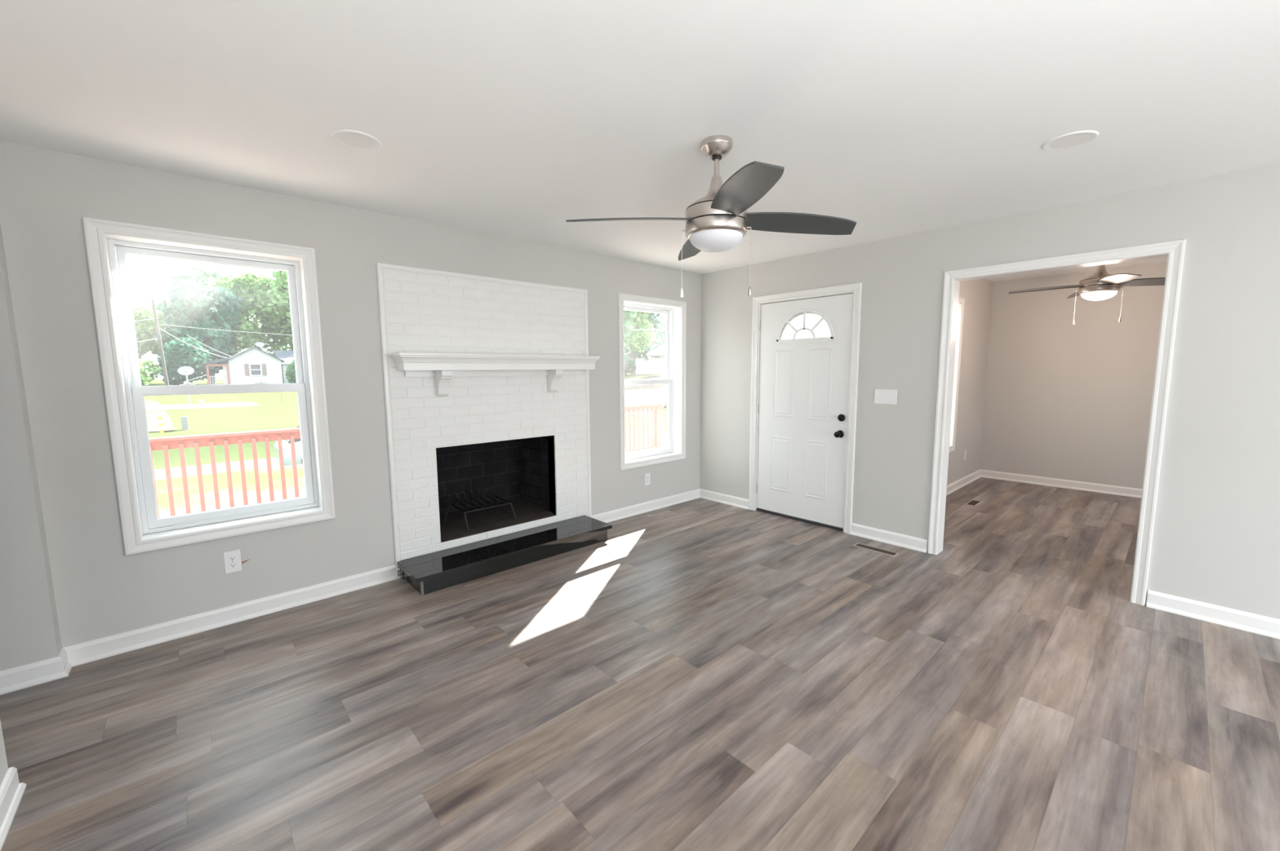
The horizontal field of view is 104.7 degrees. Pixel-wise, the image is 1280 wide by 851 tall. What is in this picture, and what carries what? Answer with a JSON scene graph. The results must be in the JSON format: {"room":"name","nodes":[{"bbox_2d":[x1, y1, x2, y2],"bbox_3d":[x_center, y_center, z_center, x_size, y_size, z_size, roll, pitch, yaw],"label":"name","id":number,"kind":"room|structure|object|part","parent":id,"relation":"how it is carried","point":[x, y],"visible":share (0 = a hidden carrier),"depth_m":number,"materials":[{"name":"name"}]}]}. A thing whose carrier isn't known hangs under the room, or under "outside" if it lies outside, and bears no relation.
{"room":"living room","nodes":[
{"label":"living room","id":0,"kind":"room"},
{"bbox_2d":[0,720,8,786],"bbox_3d":[-0.606,0.233,-0.227,0.120,2.440,6.500,-6,9,-42],"label":"wall","id":1,"kind":"structure","parent":0,"point":[3,762],"depth_m":1.64,"materials":[{"name":"grey paint"}]},
{"bbox_2d":[0,767,26,850],"bbox_3d":[-0.362,1.422,-0.336,0.146,0.098,5.426,-6,9,-42],"label":"baseboard","id":2,"kind":"structure","parent":1,"relation":"attached to","point":[11,792],"depth_m":1.60,"materials":[{"name":"white paint"}]},
{"bbox_2d":[0,222,62,671],"bbox_3d":[-3.836,0.072,1.397,2.695,2.440,0.260,-6,9,-42],"label":"wall","id":3,"kind":"structure","parent":0,"point":[29,629],"depth_m":2.22,"materials":[{"name":"grey paint"}]},
{"bbox_2d":[0,140,701,648],"bbox_3d":[-1.131,-0.226,3.905,4.705,2.440,0.160,-6,9,-42],"label":"wall","id":4,"kind":"structure","parent":0,"point":[100,591],"depth_m":2.78,"materials":[{"name":"grey paint"}]},
{"bbox_2d":[0,564,396,695],"bbox_3d":[-3.132,1.175,2.031,4.006,0.098,0.126,-6,9,-42],"label":"baseboard","id":5,"kind":"structure","parent":4,"relation":"attached to","point":[15,679],"depth_m":2.66,"materials":[{"name":"white paint"}]},
{"bbox_2d":[82,217,335,555],"bbox_3d":[-2.348,-0.206,2.801,0.927,1.656,0.211,-6,9,-42],"label":"window","id":6,"kind":"structure","parent":4,"relation":"in","point":[108,243],"depth_m":2.66,"materials":[{"name":"white paint"}]},
{"bbox_3d":[-2.403,-0.575,2.819,0.755,0.754,0.026,-6,9,-42],"label":"sash","id":7,"kind":"part","parent":6,"relation":"part of","materials":[{"name":"white plastic"}]},
{"bbox_3d":[-2.377,0.145,2.876,0.755,0.766,0.030,-6,9,-42],"label":"sash","id":8,"kind":"part","parent":6,"relation":"part of","materials":[{"name":"white plastic"}]},
{"bbox_3d":[-2.362,0.525,2.904,0.567,0.006,0.009,-6,9,-42],"label":"lift rail","id":9,"kind":"part","parent":6,"relation":"part of","materials":[{"name":"white plastic"}]},
{"bbox_2d":[223,550,242,573],"bbox_3d":[-2.320,0.776,2.811,0.074,0.126,0.008,-6,9,-42],"label":"wall outlet","id":10,"kind":"object","parent":4,"relation":"attached to","point":[233,563],"visible":1,"depth_m":2.81,"materials":[{"name":"white plastic"}]},
{"bbox_2d":[228,555,235,561],"bbox_3d":[-2.318,0.757,2.807,0.034,0.027,0.002,-6,9,-42],"label":"socket","id":11,"kind":"object","parent":10,"relation":"attached to","point":[231,558],"depth_m":2.81,"materials":[{"name":"grey plastic"}]},
{"bbox_2d":[229,562,236,568],"bbox_3d":[-2.318,0.796,2.811,0.034,0.027,0.002,-6,9,-42],"label":"socket","id":12,"kind":"object","parent":10,"relation":"attached to","point":[232,565],"depth_m":2.81,"materials":[{"name":"grey plastic"}]},
{"bbox_2d":[644,473,650,485],"bbox_3d":[0.077,0.541,4.976,0.074,0.122,0.008,-6,9,-42],"label":"wall outlet","id":13,"kind":"object","parent":4,"relation":"attached to","point":[647,476],"visible":1,"depth_m":4.97,"materials":[{"name":"white plastic"}]},
{"bbox_2d":[617,293,686,471],"bbox_3d":[0.081,-0.437,4.995,0.912,1.656,0.211,-6,9,-42],"label":"window","id":14,"kind":"structure","parent":4,"relation":"in","point":[675,311],"depth_m":5.16,"materials":[{"name":"white paint"}]},
{"bbox_3d":[0.067,0.293,5.098,0.552,0.006,0.009,-6,9,-42],"label":"lift rail","id":15,"kind":"part","parent":14,"relation":"part of","materials":[{"name":"white plastic"}]},
{"bbox_3d":[0.025,-0.806,5.013,0.740,0.754,0.026,-6,9,-42],"label":"sash","id":16,"kind":"part","parent":14,"relation":"part of","materials":[{"name":"clear glass"}]},
{"bbox_3d":[0.052,-0.086,5.069,0.740,0.766,0.030,-6,9,-42],"label":"sash","id":17,"kind":"part","parent":14,"relation":"part of","materials":[{"name":"white plastic"}]},
{"bbox_3d":[0.037,-0.443,5.043,0.786,1.528,0.082,-6,9,-42],"label":"frame","id":18,"kind":"part","parent":14,"relation":"part of","materials":[{"name":"white plastic"}]},
{"bbox_2d":[591,488,748,523],"bbox_3d":[0.334,0.843,4.794,1.520,0.098,0.668,-6,9,-42],"label":"baseboard","id":19,"kind":"structure","parent":4,"relation":"attached to","point":[627,512],"depth_m":5.12,"materials":[{"name":"white paint"}]},
{"bbox_2d":[0,477,1279,850],"bbox_3d":[1.431,1.267,1.921,11.000,0.120,6.760,-6,9,-42],"label":"floor","id":20,"kind":"structure","parent":0,"point":[701,675],"depth_m":2.06,"materials":[{"name":"wood"}]},
{"bbox_2d":[397,567,405,579],"bbox_3d":[-1.643,1.015,3.403,0.046,0.096,0.021,-2,7,-15],"label":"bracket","id":21,"kind":"object","parent":20,"relation":"on","point":[402,574],"visible":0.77,"depth_m":3.40,"materials":[{"name":"black metal"}]},
{"bbox_2d":[376,262,591,579],"bbox_3d":[-1.341,-0.092,4.146,1.669,2.122,0.824,-6,9,-42],"label":"fireplace","id":22,"kind":"object","parent":20,"relation":"on","point":[513,436],"depth_m":3.82,"materials":[{"name":"brick"}]},
{"bbox_3d":[-1.567,0.721,4.001,0.073,0.147,0.017,-6,9,-42],"label":"leg","id":23,"kind":"part","parent":22,"relation":"part of","materials":[{"name":"black metal"}]},
{"bbox_3d":[-1.345,0.741,3.814,0.052,0.144,0.017,3,7,29],"label":"leg","id":24,"kind":"part","parent":22,"relation":"part of","materials":[{"name":"black metal"}]},
{"bbox_3d":[-1.316,0.670,4.037,0.501,0.238,0.350,-6,9,-42],"label":"fireplace grate","id":25,"kind":"part","parent":22,"relation":"part of","materials":[{"name":"black metal"}]},
{"bbox_2d":[440,503,547,536],"bbox_3d":[-1.289,0.779,4.127,0.912,0.008,0.513,-6,9,-42],"label":"debris","id":26,"kind":"object","parent":22,"relation":"in","point":[482,517],"visible":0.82,"depth_m":4.11,"materials":[{"name":"black"}]},
{"bbox_2d":[390,352,599,396],"bbox_3d":[-0.996,-0.387,3.752,1.602,0.294,0.190,-6,9,-42],"label":"mantel shelf","id":27,"kind":"object","parent":22,"relation":"attached to","point":[443,366],"visible":1,"depth_m":3.59,"materials":[{"name":"white paint"}]},
{"bbox_3d":[-0.996,-0.478,3.742,1.602,0.111,0.190,-6,9,-42],"label":"shelf","id":28,"kind":"part","parent":27,"relation":"part of","materials":[{"name":"white paint"}]},
{"bbox_3d":[-1.054,0.708,4.090,0.053,0.144,0.017,-3,7,-19],"label":"leg","id":29,"kind":"part","parent":22,"relation":"part of","materials":[{"name":"black metal"}]},
{"bbox_2d":[397,515,612,595],"bbox_3d":[-0.956,0.950,3.792,1.588,0.124,0.394,-6,9,-42],"label":"hearth","id":30,"kind":"object","parent":20,"relation":"on","point":[429,573],"visible":1,"depth_m":3.60,"materials":[{"name":"black stone"}]},
{"bbox_2d":[853,542,899,556],"bbox_3d":[1.863,0.980,3.902,0.097,0.003,0.326,-6,9,-42],"label":"floor vent","id":31,"kind":"object","parent":20,"relation":"in","point":[858,545],"visible":1,"depth_m":3.90,"materials":[{"name":"beige metal"}]},
{"bbox_2d":[965,500,982,506],"bbox_3d":[3.534,0.821,5.228,0.260,0.003,0.100,-6,9,-42],"label":"floor vent","id":32,"kind":"object","parent":20,"relation":"in","point":[972,503],"visible":1,"depth_m":5.22,"materials":[{"name":"beige metal"}]},
{"bbox_2d":[0,0,1279,274],"bbox_3d":[0.127,-1.168,0.470,7.520,0.180,6.760,-6,9,-42],"label":"ceiling","id":33,"kind":"structure","parent":0,"point":[516,119],"depth_m":1.87,"materials":[{"name":"white paint"}]},
{"bbox_2d":[331,129,381,151],"bbox_3d":[-1.248,-1.257,2.176,0.194,0.006,0.194,-6,9,-42],"label":"recessed light","id":34,"kind":"object","parent":33,"relation":"in","point":[356,140],"visible":1,"depth_m":2.17,"materials":[{"name":"white plastic"}]},
{"bbox_2d":[566,134,856,297],"bbox_3d":[0.348,-0.937,2.257,1.004,0.679,1.004,5,8,37],"label":"ceiling fan","id":35,"kind":"object","parent":33,"relation":"hanging from","point":[718,221],"visible":1,"depth_m":2.17,"materials":[{"name":"silver metal"}]},
{"bbox_3d":[-0.048,-0.924,2.215,0.560,0.058,0.151,-1,6,-6],"label":"blade","id":36,"kind":"part","parent":35,"relation":"part of","materials":[{"name":"grey wood"}]},
{"bbox_3d":[0.196,-0.623,2.316,0.017,0.043,0.017,-6,9,-42],"label":"chain pull","id":37,"kind":"part","parent":35,"relation":"part of","materials":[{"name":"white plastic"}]},
{"bbox_3d":[0.203,-0.773,2.298,0.024,0.268,0.007,1,6,9],"label":"pull chain","id":38,"kind":"part","parent":35,"relation":"part of","materials":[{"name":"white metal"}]},
{"bbox_3d":[0.305,-0.976,2.651,0.151,0.058,0.560,-1,6,-6],"label":"blade","id":39,"kind":"part","parent":35,"relation":"part of","materials":[{"name":"grey wood"}]},
{"bbox_3d":[0.349,-0.839,2.268,0.243,0.072,0.243,-6,9,-42],"label":"lamp shade","id":40,"kind":"part","parent":35,"relation":"part of","materials":[{"name":"white glass"}]},
{"bbox_3d":[0.392,-0.888,1.864,0.151,0.058,0.560,-1,6,-6],"label":"blade","id":41,"kind":"part","parent":35,"relation":"part of","materials":[{"name":"grey wood"}]},
{"bbox_3d":[0.495,-0.770,2.253,0.024,0.268,0.007,1,6,9],"label":"pull chain","id":42,"kind":"part","parent":35,"relation":"part of","materials":[{"name":"silver metal"}]},
{"bbox_3d":[0.504,-0.620,2.268,0.017,0.043,0.017,-6,9,-42],"label":"chain pull","id":43,"kind":"part","parent":35,"relation":"part of","materials":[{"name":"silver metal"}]},
{"bbox_3d":[0.744,-0.939,2.300,0.560,0.058,0.151,-1,6,-6],"label":"blade","id":44,"kind":"part","parent":35,"relation":"part of","materials":[{"name":"grey wood"}]},
{"bbox_2d":[1042,130,1098,151],"bbox_3d":[1.938,-1.283,2.226,0.194,0.006,0.194,-6,9,-42],"label":"recessed light","id":45,"kind":"object","parent":33,"relation":"in","point":[1073,140],"visible":1,"depth_m":2.22,"materials":[{"name":"white plastic"}]},
{"bbox_2d":[946,279,993,485],"bbox_3d":[3.227,-0.527,5.348,3.480,2.660,0.160,-6,9,-42],"label":"wall","id":46,"kind":"structure","parent":0,"point":[977,295],"depth_m":5.93,"materials":[{"name":"grey paint"}]},
{"bbox_2d":[949,297,964,453],"bbox_3d":[3.179,-0.527,5.310,0.920,1.700,0.211,-6,9,-42],"label":"window","id":47,"kind":"structure","parent":46,"relation":"in","point":[962,301],"depth_m":5.52,"materials":[{"name":"white paint"}]},
{"bbox_2d":[963,449,966,460],"bbox_3d":[3.941,0.359,5.980,0.074,0.122,0.008,-6,9,-42],"label":"wall outlet","id":48,"kind":"object","parent":46,"relation":"attached to","point":[965,451],"visible":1,"depth_m":5.97,"materials":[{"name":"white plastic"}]},
{"bbox_2d":[699,162,1279,619],"bbox_3d":[2.873,-0.270,3.075,0.120,2.660,6.760,-6,9,-42],"label":"wall","id":49,"kind":"structure","parent":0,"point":[1215,540],"depth_m":2.87,"materials":[{"name":"grey paint"}]},
{"bbox_2d":[748,282,862,534],"bbox_3d":[1.504,-0.160,4.580,0.214,2.123,1.055,-6,9,-42],"label":"door","id":50,"kind":"structure","parent":49,"relation":"attached to","point":[806,344],"depth_m":4.51,"materials":[{"name":"white paint"}]},
{"bbox_3d":[1.353,0.371,4.758,0.005,0.526,0.218,-6,9,-42],"label":"panel","id":51,"kind":"part","parent":50,"relation":"part of","materials":[{"name":"white paint"}]},
{"bbox_3d":[1.355,-0.399,4.663,0.005,0.634,0.216,-6,9,-42],"label":"panel","id":52,"kind":"part","parent":50,"relation":"part of","materials":[{"name":"white paint"}]},
{"bbox_3d":[1.502,-0.908,4.474,0.004,0.260,0.524,-6,9,-42],"label":"pane","id":53,"kind":"part","parent":50,"relation":"part of","materials":[{"name":"clear glass"}]},
{"bbox_3d":[1.599,0.403,4.489,0.005,0.527,0.214,-6,9,-42],"label":"panel","id":54,"kind":"part","parent":50,"relation":"part of","materials":[{"name":"white paint"}]},
{"bbox_3d":[1.601,-0.367,4.395,0.005,0.640,0.214,-6,9,-42],"label":"panel","id":55,"kind":"part","parent":50,"relation":"part of","materials":[{"name":"white paint"}]},
{"bbox_3d":[1.716,0.077,4.269,0.074,0.066,0.066,-6,9,-42],"label":"knob","id":56,"kind":"part","parent":50,"relation":"part of","materials":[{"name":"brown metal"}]},
{"bbox_2d":[874,389,897,404],"bbox_3d":[1.974,-0.231,3.972,0.019,0.118,0.173,-6,9,-42],"label":"light switch","id":57,"kind":"object","parent":49,"relation":"attached to","point":[889,397],"visible":1,"depth_m":3.97,"materials":[{"name":"white plastic"}]},
{"bbox_2d":[850,523,928,553],"bbox_3d":[2.026,0.916,4.046,0.026,0.098,0.595,-6,9,-42],"label":"baseboard","id":58,"kind":"structure","parent":49,"relation":"attached to","point":[912,543],"depth_m":4.03,"materials":[{"name":"white paint"}]},
{"bbox_2d":[927,239,1186,606],"bbox_3d":[2.670,-0.025,3.318,0.147,2.121,1.181,-6,9,-42],"label":"door frame","id":59,"kind":"structure","parent":49,"relation":"attached to","point":[1175,249],"depth_m":2.98,"materials":[{"name":"white paint"}]},
{"bbox_2d":[1146,590,1279,639],"bbox_3d":[3.998,1.145,1.888,0.026,0.098,2.879,-6,9,-42],"label":"baseboard","id":60,"kind":"structure","parent":49,"relation":"attached to","point":[1269,627],"depth_m":2.75,"materials":[{"name":"white paint"}]},
{"bbox_2d":[979,262,1167,488],"bbox_3d":[6.115,-0.468,4.654,0.140,2.660,4.755,-6,9,-42],"label":"wall","id":61,"kind":"structure","parent":0,"point":[1064,400],"depth_m":5.75,"materials":[{"name":"grey paint"}]},
{"bbox_2d":[946,469,1142,498],"bbox_3d":[4.571,0.912,3.933,3.330,0.098,3.955,-6,9,-42],"label":"baseboard","id":62,"kind":"structure","parent":61,"relation":"attached to","point":[1073,485],"depth_m":5.88,"materials":[{"name":"white paint"}]},
{"bbox_2d":[985,257,1167,282],"bbox_3d":[4.873,-1.589,3.509,3.630,0.160,4.915,-6,9,-42],"label":"ceiling","id":63,"kind":"structure","parent":0,"point":[1158,260],"depth_m":5.48,"materials":[{"name":"white paint"}]},
{"bbox_2d":[1008,264,1165,324],"bbox_3d":[4.146,-1.268,4.451,1.004,0.679,1.004,-3,7,-20],"label":"ceiling fan","id":64,"kind":"object","parent":63,"relation":"hanging from","point":[1102,285],"visible":0.83,"depth_m":4.37,"materials":[{"name":"silver metal"}]},
{"bbox_3d":[3.787,-1.279,4.623,0.560,0.058,0.151,3,7,26],"label":"blade","id":65,"kind":"part","parent":64,"relation":"part of","materials":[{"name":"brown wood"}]},
{"bbox_3d":[4.319,-1.304,4.808,0.151,0.058,0.560,3,7,26],"label":"blade","id":66,"kind":"part","parent":64,"relation":"part of","materials":[{"name":"brown wood"}]},
{"bbox_3d":[4.146,-1.169,4.462,0.243,0.072,0.243,-6,9,-42],"label":"lamp shade","id":67,"kind":"part","parent":64,"relation":"part of","materials":[{"name":"white glass"}]},
{"bbox_3d":[3.973,-1.222,4.095,0.151,0.058,0.560,3,7,26],"label":"blade","id":68,"kind":"part","parent":64,"relation":"part of","materials":[{"name":"brown wood"}]},
{"bbox_3d":[4.504,-1.246,4.279,0.560,0.058,0.151,3,7,26],"label":"blade","id":69,"kind":"part","parent":64,"relation":"part of","materials":[{"name":"brown wood"}]},
{"bbox_3d":[-1.881,1.003,5.411,10.600,0.030,2.794,-6,9,-42],"label":"deck","id":70,"kind":"object","parent":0,"visible":0},
{"bbox_2d":[149,403,666,518],"bbox_3d":[-3.111,0.851,6.232,9.700,1.806,0.171,-6,9,-42],"label":"deck railing","id":71,"kind":"object","parent":70,"relation":"attached to","point":[180,442],"visible":0.17,"depth_m":5.16,"materials":[{"name":"red wood"}]},
{"bbox_3d":[-3.138,0.032,6.090,9.600,0.086,0.036,-6,9,-42],"label":"rail","id":72,"kind":"part","parent":71,"relation":"part of","materials":[{"name":"red wood"}]},
{"bbox_3d":[-3.100,-0.030,6.114,9.700,0.030,0.120,-6,9,-42],"label":"cap rail","id":73,"kind":"part","parent":71,"relation":"part of","materials":[{"name":"red wood"}]},
{"bbox_3d":[-3.134,0.788,6.175,9.600,0.085,0.036,-6,9,-42],"label":"rail","id":74,"kind":"part","parent":71,"relation":"part of","materials":[{"name":"red wood"}]},
{"bbox_3d":[0.333,0.489,9.395,0.090,1.776,0.090,-6,9,-42],"label":"post","id":75,"kind":"part","parent":71,"relation":"part of","materials":[{"name":"red wood"}]},
{"label":"outside","id":76,"kind":"structure","parent":0,"visible":0},
{"bbox_2d":[144,399,174,432],"bbox_3d":[-29.837,-0.972,26.174,29.440,0.728,5.642,4,8,37],"label":"driveway","id":77,"kind":"structure","parent":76,"point":[154,410],"depth_m":21.52,"materials":[{"name":"white concrete"}]},
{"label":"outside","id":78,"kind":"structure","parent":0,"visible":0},
{"bbox_2d":[144,372,666,518],"bbox_3d":[-38.758,-5.849,70.926,150.000,2.575,149.700,-6,9,-42],"label":"ground","id":79,"kind":"structure","parent":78,"point":[257,411],"depth_m":18.51,"materials":[{"name":"green plant"}]},
{"bbox_2d":[138,359,162,386],"bbox_3d":[-51.181,-5.202,50.008,4.187,3.143,4.008,-6,9,-42],"label":"shrub","id":80,"kind":"object","parent":79,"relation":"on","point":[145,376],"visible":0.27,"depth_m":50.63,"materials":[{"name":"green plant"}]},
{"bbox_2d":[131,298,172,359],"bbox_3d":[-61.300,-10.060,58.901,9.388,10.926,6.876,-6,9,-42],"label":"tree","id":81,"kind":"object","parent":79,"relation":"on","point":[144,330],"visible":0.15,"depth_m":59.10,"materials":[{"name":"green plant"}]},
{"bbox_2d":[150,292,168,386],"bbox_3d":[-44.049,-7.587,45.324,0.592,9.009,0.300,-6,9,-42],"label":"utility pole","id":82,"kind":"object","parent":79,"relation":"on","point":[158,335],"visible":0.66,"depth_m":45.24,"materials":[{"name":"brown wood"}]},
{"bbox_2d":[159,328,226,358],"bbox_3d":[-43.599,-8.010,48.402,0.036,2.685,6.340,1,6,9],"label":"power line","id":83,"kind":"object","parent":82,"relation":"attached to","point":[159,328],"visible":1,"depth_m":48.17,"materials":[{"name":"grey metal"}]},
{"bbox_2d":[158,324,291,335],"bbox_3d":[-31.485,-10.839,57.815,0.033,1.316,36.009,6,9,44],"label":"power line","id":84,"kind":"object","parent":82,"relation":"attached to","point":[158,324],"visible":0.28,"depth_m":48.38,"materials":[{"name":"grey"}]},
{"bbox_2d":[158,416,164,433],"bbox_3d":[-17.386,-0.027,17.906,0.100,0.600,0.040,-6,9,-42],"label":"marker post","id":85,"kind":"object","parent":79,"relation":"on","point":[160,419],"visible":1,"depth_m":17.89,"materials":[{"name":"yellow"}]},
{"bbox_2d":[163,300,167,326],"bbox_3d":[-57.098,-9.938,60.325,0.913,10.509,0.429,-6,9,-42],"label":"utility pole","id":86,"kind":"object","parent":79,"relation":"on","point":[164,301],"visible":0.08,"depth_m":59.49,"materials":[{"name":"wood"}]},
{"bbox_2d":[152,302,205,348],"bbox_3d":[-55.112,-9.828,59.537,3.567,10.239,4.824,4,8,34],"label":"tree","id":87,"kind":"object","parent":79,"relation":"on","point":[169,313],"visible":0.34,"depth_m":58.39,"materials":[{"name":"green plant"}]},
{"bbox_2d":[180,416,188,430],"bbox_3d":[-17.256,-0.062,18.701,0.180,0.550,0.180,-6,9,-42],"label":"bollard","id":88,"kind":"object","parent":79,"relation":"on","point":[184,420],"visible":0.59,"depth_m":18.63,"materials":[{"name":"grey"}]},
{"bbox_2d":[155,337,213,386],"bbox_3d":[-50.709,-6.832,55.139,4.850,6.031,4.984,-6,9,-42],"label":"shrub","id":89,"kind":"object","parent":79,"relation":"on","point":[179,353],"visible":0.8,"depth_m":53.97,"materials":[{"name":"green plant"}]},
{"bbox_2d":[177,366,194,382],"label":"satellite dish","id":90,"kind":"object","parent":79,"relation":"on","point":[186,371],"depth_m":24.66,"materials":[{"name":"grey metal"}]},
{"bbox_2d":[187,395,191,408],"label":"satellite dish","id":91,"kind":"object","parent":79,"relation":"on","point":[188,395],"depth_m":24.78,"materials":[{"name":"grey metal"}]},
{"bbox_2d":[151,266,246,382],"bbox_3d":[-63.228,-14.375,71.464,11.270,16.725,10.777,-6,9,-42],"label":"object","id":92,"kind":"object","parent":79,"relation":"on","point":[198,275],"visible":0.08,"depth_m":69.10,"materials":[{"name":"green plant"}]},
{"bbox_2d":[198,400,204,406],"bbox_3d":[-22.970,-1.166,25.862,0.219,0.378,0.100,-6,9,-42],"label":"vent pipe","id":93,"kind":"object","parent":79,"relation":"on","point":[202,401],"visible":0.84,"depth_m":25.86,"materials":[{"name":"white plastic"}]},
{"bbox_2d":[163,278,244,384],"bbox_3d":[-54.687,-11.638,62.391,7.983,13.201,11.953,-6,9,-42],"label":"tree","id":94,"kind":"object","parent":79,"relation":"on","point":[200,301],"visible":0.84,"depth_m":60.18,"materials":[{"name":"green plant"}]},
{"bbox_2d":[183,346,284,385],"bbox_3d":[-46.676,-6.721,56.506,8.440,4.320,12.742,-6,9,-42],"label":"house","id":95,"kind":"structure","parent":79,"relation":"on","point":[252,365],"depth_m":52.90,"materials":[{"name":"grey"}]},
{"bbox_3d":[-44.947,-4.493,49.920,0.092,1.337,1.885,5,8,38],"label":"step rail","id":96,"kind":"part","parent":95,"relation":"part of","materials":[{"name":"grey wood"}]},
{"bbox_3d":[-44.334,-5.040,50.666,0.180,2.250,0.150,-6,9,-42],"label":"porch post","id":97,"kind":"part","parent":95,"relation":"part of","materials":[{"name":"brown wood"}]},
{"bbox_3d":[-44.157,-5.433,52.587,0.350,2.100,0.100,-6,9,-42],"label":"porch door","id":98,"kind":"part","parent":95,"relation":"part of","materials":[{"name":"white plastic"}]},
{"bbox_3d":[-43.150,-5.168,51.734,0.180,2.250,0.150,-6,9,-42],"label":"porch post","id":99,"kind":"part","parent":95,"relation":"part of","materials":[{"name":"brown wood"}]},
{"bbox_2d":[244,364,249,375],"bbox_3d":[-42.023,-5.968,52.748,0.360,1.250,0.050,-6,9,-42],"label":"shutter","id":100,"kind":"object","parent":95,"relation":"hanging from","point":[246,366],"depth_m":52.73,"materials":[{"name":"grey"}]},
{"bbox_3d":[-41.478,-6.028,53.253,0.850,1.150,0.010,-6,9,-42],"label":"pane","id":101,"kind":"part","parent":95,"relation":"part of","materials":[{"name":"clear glass"}]},
{"bbox_2d":[255,342,264,347],"bbox_3d":[-42.300,-8.841,54.953,0.628,0.928,0.522,0,6,6],"label":"satellite dish","id":102,"kind":"object","parent":95,"relation":"attached to","point":[260,344],"visible":0.97,"depth_m":54.97,"materials":[{"name":"grey metal"}]},
{"bbox_2d":[262,364,266,375],"bbox_3d":[-40.920,-6.086,53.743,0.360,1.250,0.050,-6,9,-42],"label":"shutter","id":103,"kind":"object","parent":95,"relation":"hanging from","point":[264,366],"depth_m":53.74,"materials":[{"name":"grey"}]},
{"bbox_2d":[201,271,292,351],"bbox_3d":[-53.611,-13.347,67.465,12.893,15.453,11.045,-6,9,-42],"label":"tree","id":104,"kind":"object","parent":79,"relation":"on","point":[238,286],"visible":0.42,"depth_m":65.97,"materials":[{"name":"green plant"}]},
{"bbox_2d":[245,270,293,355],"bbox_3d":[-48.702,-14.479,70.393,12.150,16.986,13.563,-6,9,-42],"label":"tree","id":105,"kind":"object","parent":79,"relation":"on","point":[277,295],"visible":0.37,"depth_m":66.61,"materials":[{"name":"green plant"}]},
{"bbox_2d":[273,350,294,383],"bbox_3d":[-41.236,-7.783,66.216,12.450,4.300,7.800,-6,9,-42],"label":"house","id":106,"kind":"structure","parent":79,"relation":"on","point":[286,356],"depth_m":60.82,"materials":[{"name":"grey"}]},
{"bbox_2d":[284,359,296,383],"bbox_3d":[-40.003,-6.124,57.380,2.049,3.354,2.127,-6,9,-42],"label":"shrub","id":107,"kind":"object","parent":79,"relation":"on","point":[290,374],"visible":0.33,"depth_m":56.98,"materials":[{"name":"green plant"}]},
{"bbox_2d":[623,310,636,346],"bbox_3d":[-0.594,-2.633,9.301,2.198,8.322,2.492,-6,9,-42],"label":"tree","id":108,"kind":"object","parent":79,"relation":"on","point":[628,326],"visible":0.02,"depth_m":9.35,"materials":[{"name":"green plant"}]},
{"bbox_2d":[624,354,637,377],"bbox_3d":[-1.740,-5.489,45.268,3.133,2.193,3.220,-6,9,-42],"label":"shrub","id":109,"kind":"object","parent":79,"relation":"on","point":[629,367],"visible":0.27,"depth_m":44.51,"materials":[{"name":"green plant"}]},
{"bbox_2d":[623,311,656,352],"bbox_3d":[-2.502,-11.639,47.947,8.830,14.023,9.610,2,7,23],"label":"tree","id":110,"kind":"object","parent":79,"relation":"on","point":[640,322],"visible":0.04,"depth_m":46.45,"materials":[{"name":"green plant"}]},
{"bbox_2d":[623,313,665,374],"bbox_3d":[-1.272,-13.863,60.683,11.363,15.564,10.512,-6,9,-42],"label":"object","id":111,"kind":"object","parent":79,"relation":"on","point":[660,333],"visible":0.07,"depth_m":60.80,"materials":[{"name":"green plant"}]},
{"bbox_2d":[646,343,665,377],"bbox_3d":[6.538,-6.688,44.246,11.200,5.000,11.200,0,6,5],"label":"house","id":112,"kind":"structure","parent":79,"relation":"on","point":[660,352],"depth_m":39.51,"materials":[{"name":"grey"}]},
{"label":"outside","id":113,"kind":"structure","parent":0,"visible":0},
{"bbox_2d":[154,457,285,479],"bbox_3d":[-25.383,2.804,3.970,59.000,0.014,4.600,-6,9,-42],"label":"road","id":114,"kind":"structure","parent":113,"point":[160,474],"depth_m":15.97,"materials":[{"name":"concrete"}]},
{"bbox_2d":[273,425,302,466],"bbox_3d":[-9.778,0.497,16.896,4.370,1.520,1.840,-6,9,-42],"label":"car","id":115,"kind":"object","parent":114,"relation":"on","point":[286,450],"visible":0.11,"depth_m":15.13,"materials":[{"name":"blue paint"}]},
{"bbox_3d":[-10.121,0.091,16.540,2.950,0.550,1.478,-6,9,-42],"label":"cabin glass","id":116,"kind":"part","parent":115,"relation":"part of","materials":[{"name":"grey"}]},
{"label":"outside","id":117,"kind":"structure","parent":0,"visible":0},
{"bbox_2d":[631,328,665,330],"bbox_3d":[-0.288,-7.451,37.083,26.478,1.057,0.054,-4,7,-31],"label":"power line","id":118,"kind":"object","parent":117,"point":[664,329],"visible":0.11,"depth_m":37.51,"materials":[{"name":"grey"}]},
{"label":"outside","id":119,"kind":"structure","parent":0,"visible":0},
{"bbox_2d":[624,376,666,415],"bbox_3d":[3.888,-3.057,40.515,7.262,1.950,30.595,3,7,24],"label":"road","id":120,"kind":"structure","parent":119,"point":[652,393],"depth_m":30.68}
]}

